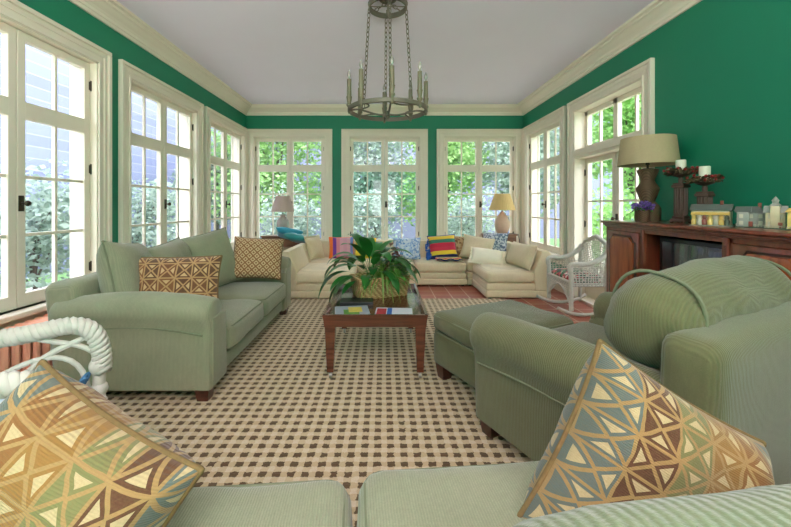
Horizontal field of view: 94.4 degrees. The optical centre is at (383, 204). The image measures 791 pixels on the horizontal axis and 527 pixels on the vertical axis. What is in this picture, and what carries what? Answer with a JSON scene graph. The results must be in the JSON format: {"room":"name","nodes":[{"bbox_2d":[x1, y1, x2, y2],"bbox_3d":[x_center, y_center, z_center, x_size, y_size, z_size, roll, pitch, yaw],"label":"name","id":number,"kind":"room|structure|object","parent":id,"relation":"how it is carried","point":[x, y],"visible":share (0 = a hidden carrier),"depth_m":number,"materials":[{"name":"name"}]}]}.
{"room":"sunroom","nodes":[
{"label":"sunroom","id":0,"kind":"room"},
{"bbox_2d":[1,0,245,314],"bbox_3d":[-2.360,-0.250,1.850,0.200,2.720,8.300,0,0,0],"label":"wall","id":1,"kind":"structure","parent":0,"point":[65,13],"depth_m":3.08,"materials":[{"name":"green paint"}]},
{"bbox_2d":[0,0,111,329],"bbox_3d":[-2.317,-0.237,2.285,0.265,2.005,1.450,0,0,0],"label":"window","id":2,"kind":"structure","parent":1,"relation":"in","point":[89,121],"depth_m":2.54,"materials":[{"name":"beige paint"}]},
{"bbox_2d":[69,0,251,114],"bbox_3d":[-2.183,-1.538,1.850,0.155,0.145,8.300,0,0,0],"label":"trim","id":3,"kind":"structure","parent":1,"relation":"attached to","point":[112,13],"depth_m":3.52,"materials":[{"name":"beige paint"}]},
{"bbox_2d":[118,59,203,245],"bbox_3d":[-2.317,-0.237,3.810,0.265,2.005,1.450,0,0,0],"label":"window","id":4,"kind":"structure","parent":1,"relation":"in","point":[188,150],"depth_m":3.78,"materials":[{"name":"beige paint"}]},
{"bbox_2d":[204,106,247,251],"bbox_3d":[-2.317,-0.237,5.290,0.265,2.005,1.450,0,0,0],"label":"window","id":5,"kind":"structure","parent":1,"relation":"in","point":[238,164],"depth_m":5.32,"materials":[{"name":"beige paint"}]},
{"bbox_2d":[246,116,522,236],"bbox_3d":[0.010,-0.250,6.100,4.940,2.720,0.200,0,0,0],"label":"wall","id":6,"kind":"structure","parent":0,"point":[336,123],"depth_m":6.00,"materials":[{"name":"green paint"}]},
{"bbox_2d":[248,129,331,251],"bbox_3d":[-1.550,-0.237,6.058,1.450,2.005,0.265,0,0,0],"label":"window","id":7,"kind":"structure","parent":6,"relation":"in","point":[255,136],"depth_m":5.98,"materials":[{"name":"beige paint"}]},
{"bbox_2d":[341,129,427,239],"bbox_3d":[0.010,-0.237,6.058,1.450,2.005,0.265,0,0,0],"label":"window","id":8,"kind":"structure","parent":6,"relation":"in","point":[348,136],"depth_m":5.98,"materials":[{"name":"beige paint"}]},
{"bbox_2d":[246,104,522,115],"bbox_3d":[0.010,-1.538,5.923,4.540,0.145,0.155,0,0,0],"label":"trim","id":9,"kind":"structure","parent":6,"relation":"attached to","point":[256,109],"depth_m":5.92,"materials":[{"name":"beige paint"}]},
{"bbox_2d":[437,129,521,242],"bbox_3d":[1.565,-0.237,6.058,1.450,2.005,0.265,0,0,0],"label":"window","id":10,"kind":"structure","parent":6,"relation":"in","point":[513,136],"depth_m":6.03,"materials":[{"name":"beige paint"}]},
{"bbox_2d":[117,0,653,103],"bbox_3d":[0.010,-1.685,1.850,4.940,0.150,8.700,0,0,0],"label":"ceiling","id":11,"kind":"structure","parent":0,"point":[266,51],"depth_m":3.58,"materials":[{"name":"paint"}]},
{"bbox_2d":[346,0,428,122],"bbox_3d":[0.030,-1.137,2.850,0.616,0.945,0.616,0,0,17],"label":"chandelier","id":12,"kind":"object","parent":11,"relation":"hanging from","point":[391,99],"visible":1,"depth_m":2.83,"materials":[{"name":"beige metal"}]},
{"bbox_2d":[291,284,592,322],"bbox_3d":[0.010,1.160,1.850,4.940,0.100,8.700,0,0,0],"label":"floor","id":13,"kind":"structure","parent":0,"point":[466,291],"depth_m":4.34,"materials":[{"name":"tile"}]},
{"bbox_2d":[0,314,51,371],"bbox_3d":[-2.140,0.910,1.923,0.150,0.400,1.354,0,0,0],"label":"radiator","id":14,"kind":"object","parent":13,"relation":"on","point":[11,356],"visible":0.09,"depth_m":2.12,"materials":[{"name":"paint"}]},
{"bbox_2d":[260,235,299,246],"bbox_3d":[-1.610,0.795,5.790,0.620,0.630,0.261,0,0,0],"label":"end table","id":15,"kind":"object","parent":13,"relation":"on","point":[287,243],"visible":0.2,"depth_m":5.68,"materials":[{"name":"brown wood"}]},
{"bbox_2d":[271,195,293,226],"bbox_3d":[-1.600,0.153,5.790,0.356,0.653,0.356,0,0,0],"label":"table lamp","id":16,"kind":"object","parent":15,"relation":"on","point":[282,203],"visible":0.86,"depth_m":5.69,"materials":[{"name":"fabric"}]},
{"bbox_2d":[282,245,356,297],"bbox_3d":[-0.785,0.825,4.634,0.861,0.570,0.741,0,0,0],"label":"sectional section","id":17,"kind":"object","parent":13,"relation":"on","point":[307,279],"visible":0.61,"depth_m":4.28,"materials":[{"name":"fabric"}]},
{"bbox_2d":[297,263,356,283],"bbox_3d":[-0.706,0.856,4.634,0.702,0.179,0.741,0,0,0],"label":"seat cushion","id":18,"kind":"object","parent":17,"relation":"on","point":[307,273],"depth_m":4.31,"materials":[{"name":"fabric"}]},
{"bbox_2d":[106,299,534,526],"bbox_3d":[-0.290,1.104,2.200,3.380,0.012,4.200,0,0,0],"label":"area rug","id":19,"kind":"object","parent":13,"relation":"on","point":[276,413],"visible":0.39,"depth_m":1.95,"materials":[{"name":"carpet"}]},
{"bbox_2d":[0,316,112,403],"bbox_3d":[-1.327,0.569,1.067,0.786,1.083,0.686,0,0,-27],"label":"wicker armchair","id":20,"kind":"object","parent":19,"relation":"on","point":[99,347],"visible":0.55,"depth_m":1.39,"materials":[{"name":"white wicker"}]},
{"bbox_2d":[46,227,290,401],"bbox_3d":[-1.417,0.650,2.885,0.996,0.895,1.811,0,0,0],"label":"sofa","id":21,"kind":"object","parent":19,"relation":"on","point":[160,341],"visible":0.8,"depth_m":2.03,"materials":[{"name":"green fabric"}]},
{"bbox_2d":[96,242,151,293],"bbox_3d":[-1.648,0.485,2.385,0.240,0.500,0.520,-14,-3,-15],"label":"cushion","id":22,"kind":"object","parent":21,"relation":"on","point":[117,264],"depth_m":2.18,"materials":[{"name":"fabric"}]},
{"bbox_2d":[148,238,191,256],"bbox_3d":[-1.637,0.499,2.855,0.218,0.440,0.540,-22,5,-2],"label":"cushion","id":23,"kind":"object","parent":21,"relation":"on","point":[177,247],"depth_m":2.83,"materials":[{"name":"fabric"}]},
{"bbox_2d":[139,255,222,298],"bbox_3d":[-1.325,0.495,2.337,0.542,0.331,0.191,0,0,-9],"label":"throw pillow","id":24,"kind":"object","parent":21,"relation":"on","point":[197,275],"visible":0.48,"depth_m":2.29,"materials":[{"name":"fabric"}]},
{"bbox_2d":[181,228,242,285],"bbox_3d":[-1.519,0.484,3.184,0.212,0.500,0.460,-24,-5,41],"label":"cushion","id":25,"kind":"object","parent":21,"relation":"on","point":[216,242],"depth_m":3.17,"materials":[{"name":"fabric"}]},
{"bbox_2d":[219,299,263,347],"bbox_3d":[-1.288,0.821,2.563,0.735,0.212,0.662,0,0,0],"label":"seat cushion","id":26,"kind":"object","parent":21,"relation":"on","point":[244,316],"depth_m":2.53,"materials":[{"name":"fabric"}]},
{"bbox_2d":[218,281,285,315],"bbox_3d":[-1.289,0.820,3.207,0.729,0.209,0.662,0,0,0],"label":"seat cushion","id":27,"kind":"object","parent":21,"relation":"on","point":[272,294],"depth_m":3.13,"materials":[{"name":"fabric"}]},
{"bbox_2d":[234,236,284,279],"bbox_3d":[-1.160,0.485,3.361,0.470,0.392,0.224,0,0,-10],"label":"throw pillow","id":28,"kind":"object","parent":21,"relation":"on","point":[254,257],"visible":0.86,"depth_m":3.30,"materials":[{"name":"fabric"}]},
{"bbox_2d":[322,284,427,377],"bbox_3d":[-0.055,0.891,2.735,0.660,0.413,0.914,0,0,0],"label":"coffee table","id":29,"kind":"object","parent":19,"relation":"on","point":[418,319],"visible":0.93,"depth_m":2.30,"materials":[{"name":"brown wood"}]},
{"bbox_2d":[335,305,369,313],"bbox_3d":[-0.215,0.720,2.470,0.230,0.010,0.260,0,0,-8],"label":"magazine","id":30,"kind":"object","parent":29,"relation":"on","point":[362,309],"visible":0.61,"depth_m":2.50,"materials":[{"name":"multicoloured paper"}]},
{"bbox_2d":[343,309,359,313],"bbox_3d":[-0.216,0.716,2.437,0.103,0.002,0.143,0,0,-8],"label":"picture","id":31,"kind":"object","parent":30,"relation":"on","point":[345,311],"depth_m":2.46},
{"bbox_2d":[348,307,362,311],"bbox_3d":[-0.197,0.716,2.505,0.092,0.002,0.117,0,0,-8],"label":"picture","id":32,"kind":"object","parent":30,"relation":"on","point":[350,309],"depth_m":2.50},
{"bbox_2d":[340,298,372,305],"bbox_3d":[-0.200,0.713,2.700,0.240,0.023,0.130,0,0,-2],"label":"book","id":33,"kind":"object","parent":29,"relation":"on","point":[344,301],"visible":1,"depth_m":2.66,"materials":[{"name":"black paper"}]},
{"bbox_2d":[350,272,409,298],"bbox_3d":[-0.035,0.643,2.950,0.438,0.164,0.268,0,0,-24],"label":"basket","id":34,"kind":"object","parent":29,"relation":"on","point":[377,294],"visible":0.59,"depth_m":2.84,"materials":[{"name":"wicker"}]},
{"bbox_2d":[318,233,420,301],"bbox_3d":[-0.101,0.530,2.978,0.825,0.595,0.632,0,0,0],"label":"peace lily","id":35,"kind":"object","parent":34,"relation":"in","point":[367,246],"visible":0.87,"depth_m":2.85,"materials":[{"name":"green plant"}]},
{"bbox_2d":[353,261,411,302],"bbox_3d":[-0.029,0.598,2.878,0.442,0.367,0.471,0,0,-30],"label":"spider plant","id":36,"kind":"object","parent":34,"relation":"in","point":[381,274],"visible":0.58,"depth_m":2.77,"materials":[{"name":"green plant"}]},
{"bbox_2d":[374,243,405,270],"bbox_3d":[0.043,0.460,3.029,0.270,0.279,0.242,0,0,0],"label":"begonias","id":37,"kind":"object","parent":34,"relation":"in","point":[390,244],"visible":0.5,"depth_m":3.00,"materials":[{"name":"plant"}]},
{"bbox_2d":[367,255,414,286],"bbox_3d":[0.068,0.516,2.955,0.458,0.246,0.468,0,0,0],"label":"ivy plant","id":38,"kind":"object","parent":34,"relation":"in","point":[401,271],"visible":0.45,"depth_m":2.89,"materials":[{"name":"green plant"}]},
{"bbox_2d":[375,308,412,313],"bbox_3d":[0.065,0.720,2.440,0.250,0.010,0.220,0,0,3],"label":"magazine","id":39,"kind":"object","parent":29,"relation":"on","point":[378,310],"visible":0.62,"depth_m":2.46,"materials":[{"name":"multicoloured paper"}]},
{"bbox_2d":[376,308,386,313],"bbox_3d":[-0.018,0.716,2.439,0.065,0.002,0.187,0,0,3],"label":"picture","id":40,"kind":"object","parent":39,"relation":"on","point":[378,310],"depth_m":2.47},
{"bbox_2d":[166,461,790,526],"bbox_3d":[-0.034,0.660,0.445,2.571,0.876,0.985,0,0,-4],"label":"sofa","id":41,"kind":"object","parent":19,"relation":"on","point":[487,495],"visible":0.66,"depth_m":0.78,"materials":[{"name":"green fabric"}]},
{"bbox_2d":[0,359,204,526],"bbox_3d":[-0.607,0.487,0.667,0.426,0.349,0.379,0,0,-42],"label":"throw pillow","id":42,"kind":"object","parent":41,"relation":"on","point":[70,456],"visible":1,"depth_m":0.63,"materials":[{"name":"fabric"}]},
{"bbox_2d":[166,481,351,526],"bbox_3d":[-0.529,0.748,0.566,0.972,0.216,0.666,0,0,-5],"label":"seat cushion","id":43,"kind":"object","parent":41,"relation":"on","point":[295,503],"depth_m":0.80,"materials":[{"name":"fabric"}]},
{"bbox_2d":[356,462,538,526],"bbox_3d":[0.432,0.736,0.639,0.968,0.216,0.666,0,0,-5],"label":"seat cushion","id":44,"kind":"object","parent":41,"relation":"on","point":[487,495],"depth_m":0.81,"materials":[{"name":"fabric"}]},
{"bbox_2d":[496,489,790,526],"bbox_3d":[0.471,0.444,0.281,0.880,0.443,0.268,0,0,-5],"label":"cushion","id":45,"kind":"object","parent":41,"relation":"on","point":[770,509],"depth_m":0.29,"materials":[{"name":"fabric"}]},
{"bbox_2d":[517,338,775,514],"bbox_3d":[0.552,0.482,0.774,0.556,0.359,0.285,0,0,5],"label":"throw pillow","id":46,"kind":"object","parent":41,"relation":"on","point":[620,433],"visible":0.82,"depth_m":0.70,"materials":[{"name":"fabric"}]},
{"bbox_2d":[433,300,573,387],"bbox_3d":[0.735,0.881,2.285,0.717,0.435,0.548,0,0,-27],"label":"ottoman","id":47,"kind":"object","parent":19,"relation":"on","point":[453,348],"visible":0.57,"depth_m":2.21,"materials":[{"name":"green fabric"}]},
{"bbox_2d":[433,300,573,349],"bbox_3d":[0.735,0.745,2.285,0.717,0.164,0.548,0,0,-27],"label":"cushion","id":48,"kind":"object","parent":47,"relation":"on","point":[453,326],"depth_m":2.23,"materials":[{"name":"fabric"}]},
{"bbox_2d":[470,256,790,490],"bbox_3d":[1.128,0.654,1.623,1.167,0.888,0.981,0,0,-27],"label":"armchair","id":49,"kind":"object","parent":19,"relation":"on","point":[715,333],"visible":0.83,"depth_m":1.21,"materials":[{"name":"green fabric"}]},
{"bbox_2d":[551,322,632,359],"bbox_3d":[1.082,0.766,1.713,0.657,0.212,0.778,0,0,-27],"label":"seat cushion","id":50,"kind":"object","parent":49,"relation":"on","point":[590,332],"depth_m":1.92,"materials":[{"name":"fabric"}]},
{"bbox_2d":[609,258,790,369],"bbox_3d":[1.242,0.386,1.403,1.001,0.350,0.313,0,0,-27],"label":"cushion","id":51,"kind":"object","parent":49,"relation":"on","point":[688,301],"depth_m":1.20,"materials":[{"name":"fabric"}]},
{"bbox_2d":[298,240,357,271],"bbox_3d":[-0.794,0.825,5.324,0.841,0.570,0.653,0,0,0],"label":"sectional section","id":52,"kind":"object","parent":13,"relation":"on","point":[325,243],"visible":0.13,"depth_m":5.25,"materials":[{"name":"fabric"}]},
{"bbox_2d":[283,233,305,242],"bbox_3d":[-1.240,0.483,5.300,0.368,0.173,0.288,0,0,12],"label":"throw pillow","id":53,"kind":"object","parent":52,"relation":"on","point":[297,238],"visible":0.8,"depth_m":5.18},
{"bbox_2d":[276,227,302,239],"bbox_3d":[-1.420,0.437,5.530,0.419,0.229,0.329,0,0,-8],"label":"throw pillow","id":54,"kind":"object","parent":53,"relation":"on","point":[280,230],"visible":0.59,"depth_m":5.39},
{"bbox_2d":[304,235,324,261],"bbox_3d":[-0.991,0.611,5.241,0.171,0.351,0.367,0,0,25],"label":"throw pillow","id":55,"kind":"object","parent":52,"relation":"on","point":[315,251],"visible":0.99,"depth_m":5.16,"materials":[{"name":"fabric"}]},
{"bbox_2d":[310,257,357,263],"bbox_3d":[-0.716,0.856,5.246,0.684,0.179,0.498,0,0,0],"label":"seat cushion","id":56,"kind":"object","parent":52,"relation":"on","point":[323,260],"depth_m":5.12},
{"bbox_2d":[329,237,353,257],"bbox_3d":[-0.620,0.625,5.339,0.371,0.318,0.159,0,0,-8],"label":"throw pillow","id":57,"kind":"object","parent":52,"relation":"on","point":[335,246],"visible":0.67,"depth_m":5.29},
{"bbox_2d":[357,240,414,283],"bbox_3d":[0.021,0.825,5.312,0.804,0.570,0.676,0,0,0],"label":"sectional section","id":58,"kind":"object","parent":13,"relation":"on","point":[383,241],"visible":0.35,"depth_m":5.00,"materials":[{"name":"fabric"}]},
{"bbox_2d":[355,238,375,257],"bbox_3d":[-0.270,0.635,5.362,0.315,0.299,0.154,0,0,7],"label":"throw pillow","id":59,"kind":"object","parent":58,"relation":"on","point":[356,251],"visible":0.21,"depth_m":5.31,"materials":[{"name":"yellow fabric"}]},
{"bbox_2d":[357,258,414,271],"bbox_3d":[0.021,0.854,5.236,0.804,0.179,0.524,0,0,0],"label":"seat cushion","id":60,"kind":"object","parent":58,"relation":"on","point":[359,263],"depth_m":4.99,"materials":[{"name":"fabric"}]},
{"bbox_2d":[393,237,420,259],"bbox_3d":[0.330,0.635,5.327,0.413,0.315,0.178,0,0,5],"label":"throw pillow","id":61,"kind":"object","parent":58,"relation":"on","point":[412,245],"visible":0.79,"depth_m":5.28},
{"bbox_2d":[412,240,466,285],"bbox_3d":[0.778,0.825,5.312,0.717,0.570,0.675,0,0,0],"label":"sectional section","id":62,"kind":"object","parent":13,"relation":"on","point":[432,271],"visible":0.67,"depth_m":4.98,"materials":[{"name":"fabric"}]},
{"bbox_2d":[413,258,465,272],"bbox_3d":[0.778,0.855,5.235,0.717,0.180,0.521,0,0,0],"label":"seat cushion","id":63,"kind":"object","parent":62,"relation":"on","point":[423,265],"depth_m":4.99,"materials":[{"name":"fabric"}]},
{"bbox_2d":[425,234,457,259],"bbox_3d":[0.818,0.615,5.248,0.473,0.394,0.202,0,0,-6],"label":"pillow","id":64,"kind":"object","parent":62,"relation":"on","point":[443,245],"visible":0.84,"depth_m":5.19,"materials":[{"name":"fabric"}]},
{"bbox_2d":[435,257,461,260],"bbox_3d":[0.890,0.750,5.080,0.363,0.040,0.163,0,0,0],"label":"folded throw","id":65,"kind":"object","parent":62,"relation":"on","point":[436,258],"visible":1,"depth_m":5.03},
{"bbox_2d":[462,241,512,285],"bbox_3d":[1.512,0.825,5.324,0.767,0.570,0.652,0,0,0],"label":"sectional section","id":66,"kind":"object","parent":13,"relation":"on","point":[469,272],"visible":0.14,"depth_m":5.03,"materials":[{"name":"fabric"}]},
{"bbox_2d":[455,236,468,258],"bbox_3d":[1.150,0.620,5.337,0.353,0.334,0.185,0,0,4],"label":"throw pillow","id":67,"kind":"object","parent":66,"relation":"on","point":[459,240],"visible":0.2,"depth_m":5.30,"materials":[{"name":"brown fabric"}]},
{"bbox_2d":[459,234,494,256],"bbox_3d":[1.330,0.610,5.231,0.488,0.374,0.223,0,0,22],"label":"throw pillow","id":68,"kind":"object","parent":66,"relation":"on","point":[470,241],"visible":0.74,"depth_m":5.20,"materials":[{"name":"fabric"}]},
{"bbox_2d":[462,259,505,271],"bbox_3d":[1.431,0.855,5.246,0.606,0.178,0.496,0,0,0],"label":"seat cushion","id":69,"kind":"object","parent":66,"relation":"on","point":[469,266],"depth_m":5.03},
{"bbox_2d":[483,232,508,250],"bbox_3d":[1.599,0.565,5.299,0.371,0.325,0.195,0,0,34],"label":"throw pillow","id":70,"kind":"object","parent":66,"relation":"on","point":[500,243],"visible":0.52,"depth_m":5.23,"materials":[{"name":"blue fabric"}]},
{"bbox_2d":[481,233,517,241],"bbox_3d":[1.820,0.782,5.790,0.520,0.655,0.261,0,0,0],"label":"end table","id":71,"kind":"object","parent":13,"relation":"on","point":[511,237],"visible":0.18,"depth_m":5.68,"materials":[{"name":"brown wood"}]},
{"bbox_2d":[489,192,515,232],"bbox_3d":[1.870,0.126,5.790,0.406,0.658,0.406,0,0,0],"label":"table lamp","id":72,"kind":"object","parent":71,"relation":"on","point":[502,201],"visible":0.95,"depth_m":5.69,"materials":[{"name":"fabric"}]},
{"bbox_2d":[472,248,550,298],"bbox_3d":[1.579,0.825,4.649,0.772,0.570,0.711,0,0,0],"label":"sectional section","id":73,"kind":"object","parent":13,"relation":"on","point":[506,280],"visible":0.87,"depth_m":4.31,"materials":[{"name":"fabric"}]},
{"bbox_2d":[468,247,506,264],"bbox_3d":[1.379,0.691,4.880,0.502,0.239,0.261,0,0,18],"label":"throw pillow","id":74,"kind":"object","parent":73,"relation":"on","point":[477,255],"visible":0.83,"depth_m":4.82,"materials":[{"name":"beige fabric"}]},
{"bbox_2d":[473,263,533,282],"bbox_3d":[1.499,0.855,4.649,0.611,0.178,0.711,0,0,0],"label":"seat cushion","id":75,"kind":"object","parent":73,"relation":"on","point":[485,273],"depth_m":4.33,"materials":[{"name":"fabric"}]},
{"bbox_2d":[506,241,537,270],"bbox_3d":[1.710,0.625,4.570,0.198,0.292,0.573,0,0,-10],"label":"throw pillow","id":76,"kind":"object","parent":73,"relation":"on","point":[521,255],"visible":1,"depth_m":4.43,"materials":[{"name":"fabric"}]},
{"bbox_2d":[536,234,606,316],"bbox_3d":[2.000,0.710,3.880,0.566,0.798,0.560,0,0,0],"label":"rocking chair","id":77,"kind":"object","parent":13,"relation":"on","point":[575,275],"visible":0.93,"depth_m":3.76,"materials":[{"name":"wicker"}]},
{"bbox_2d":[551,268,600,282],"bbox_3d":[2.032,0.750,3.878,0.355,0.120,0.462,0,0,0],"label":"seat cushion","id":78,"kind":"object","parent":77,"relation":"on","point":[558,275],"depth_m":3.69,"materials":[{"name":"fabric"}]},
{"bbox_2d":[600,220,790,291],"bbox_3d":[2.033,0.618,2.270,0.475,0.985,1.540,0,0,0],"label":"fireplace mantel","id":79,"kind":"object","parent":13,"relation":"on","point":[631,244],"visible":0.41,"depth_m":2.36,"materials":[{"name":"red wood"}]},
{"bbox_2d":[631,200,655,221],"bbox_3d":[1.952,0.045,2.754,0.158,0.160,0.146,0,0,0],"label":"flower pot","id":80,"kind":"object","parent":79,"relation":"on","point":[643,211],"visible":1,"depth_m":2.73,"materials":[{"name":"brown plant"}]},
{"bbox_2d":[617,134,680,220],"bbox_3d":[2.060,-0.213,2.860,0.406,0.676,0.406,0,0,0],"label":"table lamp","id":81,"kind":"object","parent":79,"relation":"on","point":[649,150],"visible":0.87,"depth_m":2.78,"materials":[{"name":"fabric"}]},
{"bbox_2d":[669,173,690,222],"bbox_3d":[2.060,-0.045,2.540,0.110,0.340,0.110,0,0,-20],"label":"candle holder","id":82,"kind":"object","parent":79,"relation":"on","point":[680,188],"visible":0.94,"depth_m":2.51,"materials":[{"name":"brown wood"}]},
{"bbox_2d":[662,166,698,176],"bbox_3d":[2.059,-0.234,2.544,0.202,0.069,0.213,0,0,0],"label":"wreath","id":83,"kind":"object","parent":82,"relation":"on","point":[670,171],"visible":0.98,"depth_m":2.49,"materials":[{"name":"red plant"}]},
{"bbox_2d":[675,160,685,169],"bbox_3d":[2.060,-0.266,2.540,0.060,0.108,0.060,0,0,0],"label":"pillar candle","id":84,"kind":"object","parent":82,"relation":"on","point":[680,163],"visible":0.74,"depth_m":2.52,"materials":[{"name":"beige wax"}]},
{"bbox_2d":[660,236,721,267],"bbox_3d":[2.052,0.501,2.270,0.256,0.565,0.600,0,0,0],"label":"television","id":85,"kind":"object","parent":79,"relation":"in","point":[674,251],"visible":0.19,"depth_m":2.34,"materials":[{"name":"black plastic"}]},
{"bbox_2d":[694,181,714,203],"bbox_3d":[2.090,-0.012,2.385,0.110,0.275,0.110,0,0,-20],"label":"candle holder","id":86,"kind":"object","parent":79,"relation":"on","point":[704,197],"visible":0.32,"depth_m":2.36,"materials":[{"name":"brown wood"}]},
{"bbox_2d":[683,174,724,183],"bbox_3d":[2.091,-0.168,2.383,0.205,0.067,0.200,0,0,-22],"label":"wreath","id":87,"kind":"object","parent":86,"relation":"on","point":[716,178],"visible":0.96,"depth_m":2.33,"materials":[{"name":"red plant"}]},
{"bbox_2d":[699,166,710,178],"bbox_3d":[2.090,-0.204,2.385,0.060,0.113,0.060,0,0,0],"label":"pillar candle","id":88,"kind":"object","parent":86,"relation":"on","point":[703,170],"visible":0.71,"depth_m":2.36,"materials":[{"name":"beige wax"}]},
{"bbox_2d":[689,201,734,226],"bbox_3d":[1.965,0.050,2.196,0.108,0.151,0.191,0,0,-38],"label":"house ornament","id":89,"kind":"object","parent":79,"relation":"on","point":[721,214],"visible":0.98,"depth_m":2.16,"materials":[{"name":"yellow ceramic"}]},
{"bbox_2d":[735,203,764,227],"bbox_3d":[2.034,0.057,2.025,0.082,0.136,0.126,0,0,-38],"label":"house ornament","id":90,"kind":"object","parent":79,"relation":"on","point":[747,216],"visible":0.92,"depth_m":2.01,"materials":[{"name":"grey ceramic"}]},
{"bbox_2d":[763,196,788,229],"bbox_3d":[2.038,0.040,1.903,0.071,0.170,0.088,0,0,-38],"label":"house ornament","id":91,"kind":"object","parent":79,"relation":"on","point":[775,214],"visible":0.94,"depth_m":1.89,"materials":[{"name":"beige ceramic"}]},
{"bbox_2d":[785,208,790,230],"bbox_3d":[2.038,0.055,1.788,0.071,0.139,0.104,0,0,-38],"label":"house ornament","id":92,"kind":"object","parent":79,"relation":"on","point":[788,227],"visible":1,"depth_m":1.80,"materials":[{"name":"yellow ceramic"}]},
{"bbox_2d":[523,0,790,269],"bbox_3d":[2.380,-0.250,1.850,0.200,2.720,8.300,0,0,0],"label":"wall","id":93,"kind":"structure","parent":0,"point":[723,67],"depth_m":2.45,"materials":[{"name":"green paint"}]},
{"bbox_2d":[522,106,566,265],"bbox_3d":[2.337,-0.237,5.250,0.265,2.005,1.410,0,0,0],"label":"window","id":94,"kind":"structure","parent":93,"relation":"in","point":[531,162],"depth_m":5.20,"materials":[{"name":"beige paint"}]},
{"bbox_2d":[551,279,565,292],"bbox_3d":[2.270,1.035,5.240,0.020,0.150,1.520,0,0,0],"label":"baseboard","id":95,"kind":"structure","parent":93,"relation":"attached to","point":[558,287],"depth_m":4.74,"materials":[{"name":"beige paint"}]},
{"bbox_2d":[517,0,701,114],"bbox_3d":[2.203,-1.538,1.850,0.155,0.145,8.300,0,0,0],"label":"trim","id":96,"kind":"structure","parent":93,"relation":"attached to","point":[657,13],"depth_m":3.52,"materials":[{"name":"beige paint"}]},
{"bbox_2d":[567,58,654,307],"bbox_3d":[2.354,-0.065,3.780,0.232,2.350,1.410,0,0,0],"label":"door","id":97,"kind":"structure","parent":93,"relation":"in","point":[640,79],"depth_m":4.05,"materials":[{"name":"beige paint"}]},
{"label":"outside","id":98,"kind":"structure","parent":0,"visible":0},
{"bbox_2d":[0,238,599,288],"bbox_3d":[0.000,1.535,7.500,80.000,0.150,75.000,0,0,0],"label":"ground","id":99,"kind":"structure","parent":98,"point":[541,239],"depth_m":7.69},
{"bbox_2d":[0,158,69,297],"bbox_3d":[-4.699,0.509,4.920,1.906,2.396,1.858,0,0,0],"label":"shrub","id":100,"kind":"object","parent":99,"relation":"on","point":[38,215],"visible":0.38,"depth_m":4.72,"materials":[{"name":"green plant"}]},
{"bbox_2d":[0,33,220,283],"bbox_3d":[-8.250,-1.690,7.500,2.500,6.400,19.000,0,0,0],"label":"house exterior","id":101,"kind":"structure","parent":99,"relation":"on","point":[38,64],"depth_m":7.92,"materials":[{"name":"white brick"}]},
{"bbox_2d":[132,178,175,247],"bbox_3d":[-4.547,0.624,6.800,1.865,2.285,1.777,0,0,0],"label":"shrub","id":102,"kind":"object","parent":99,"relation":"on","point":[150,199],"visible":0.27,"depth_m":6.78,"materials":[{"name":"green plant"}]},
{"bbox_2d":[169,131,230,229],"bbox_3d":[-5.240,-0.465,11.646,2.382,3.874,2.464,0,0,0],"label":"tree","id":103,"kind":"object","parent":99,"relation":"on","point":[218,223],"visible":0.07,"depth_m":11.30,"materials":[{"name":"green plant"}]},
{"bbox_2d":[211,129,320,222],"bbox_3d":[-3.281,-1.113,10.957,3.789,5.171,3.742,0,0,0],"label":"tree","id":104,"kind":"object","parent":99,"relation":"on","point":[265,155],"visible":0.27,"depth_m":10.51,"materials":[{"name":"green plant"}]},
{"bbox_2d":[260,181,320,237],"bbox_3d":[-2.327,0.399,8.697,1.991,2.146,1.606,0,0,45],"label":"shrub","id":105,"kind":"object","parent":99,"relation":"on","point":[300,223],"visible":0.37,"depth_m":8.62,"materials":[{"name":"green plant"}]},
{"bbox_2d":[313,140,415,236],"bbox_3d":[-0.783,-1.014,11.983,3.789,4.973,3.491,0,0,16],"label":"tree","id":106,"kind":"object","parent":99,"relation":"on","point":[374,179],"visible":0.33,"depth_m":11.39,"materials":[{"name":"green plant"}]},
{"bbox_2d":[354,188,406,239],"bbox_3d":[-0.233,0.690,8.973,1.995,2.316,1.960,0,0,0],"label":"shrub","id":107,"kind":"object","parent":99,"relation":"on","point":[373,232],"visible":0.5,"depth_m":8.74,"materials":[{"name":"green plant"}]},
{"bbox_2d":[227,113,640,237],"bbox_3d":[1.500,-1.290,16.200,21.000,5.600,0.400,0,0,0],"label":"tree","id":108,"kind":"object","parent":99,"relation":"on","point":[411,230],"depth_m":16.00,"materials":[{"name":"plant"}]},
{"bbox_2d":[395,142,489,225],"bbox_3d":[1.876,-1.057,11.171,2.952,5.059,3.758,0,0,10],"label":"tree","id":109,"kind":"object","parent":99,"relation":"on","point":[454,154],"visible":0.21,"depth_m":10.59,"materials":[{"name":"green plant"}]},
{"bbox_2d":[465,127,558,218],"bbox_3d":[4.446,-1.058,11.494,3.642,5.061,3.597,0,0,0],"label":"tree","id":110,"kind":"object","parent":99,"relation":"on","point":[502,147],"visible":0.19,"depth_m":10.91,"materials":[{"name":"green plant"}]},
{"bbox_2d":[592,185,634,266],"bbox_3d":[4.466,0.595,6.914,2.058,2.001,1.860,0,0,0],"label":"shrub","id":111,"kind":"object","parent":99,"relation":"on","point":[607,208],"visible":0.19,"depth_m":6.77,"materials":[{"name":"green plant"}]},
{"bbox_2d":[592,94,640,211],"bbox_3d":[6.243,-1.139,9.187,3.536,5.222,3.724,0,0,0],"label":"tree","id":112,"kind":"object","parent":99,"relation":"on","point":[628,106],"visible":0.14,"depth_m":8.93,"materials":[{"name":"green plant"}]},
{"bbox_3d":[-0.190,1.350,3.000,10.140,0.240,12.000,0,0,0],"label":"terrace","id":113,"kind":"object","parent":99,"relation":"on","visible":0},
{"bbox_2d":[448,187,504,236],"bbox_3d":[1.991,0.550,8.668,2.069,1.926,1.891,0,0,0],"label":"shrub","id":114,"kind":"object","parent":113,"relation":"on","point":[466,229],"visible":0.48,"depth_m":8.21,"materials":[{"name":"green plant"}]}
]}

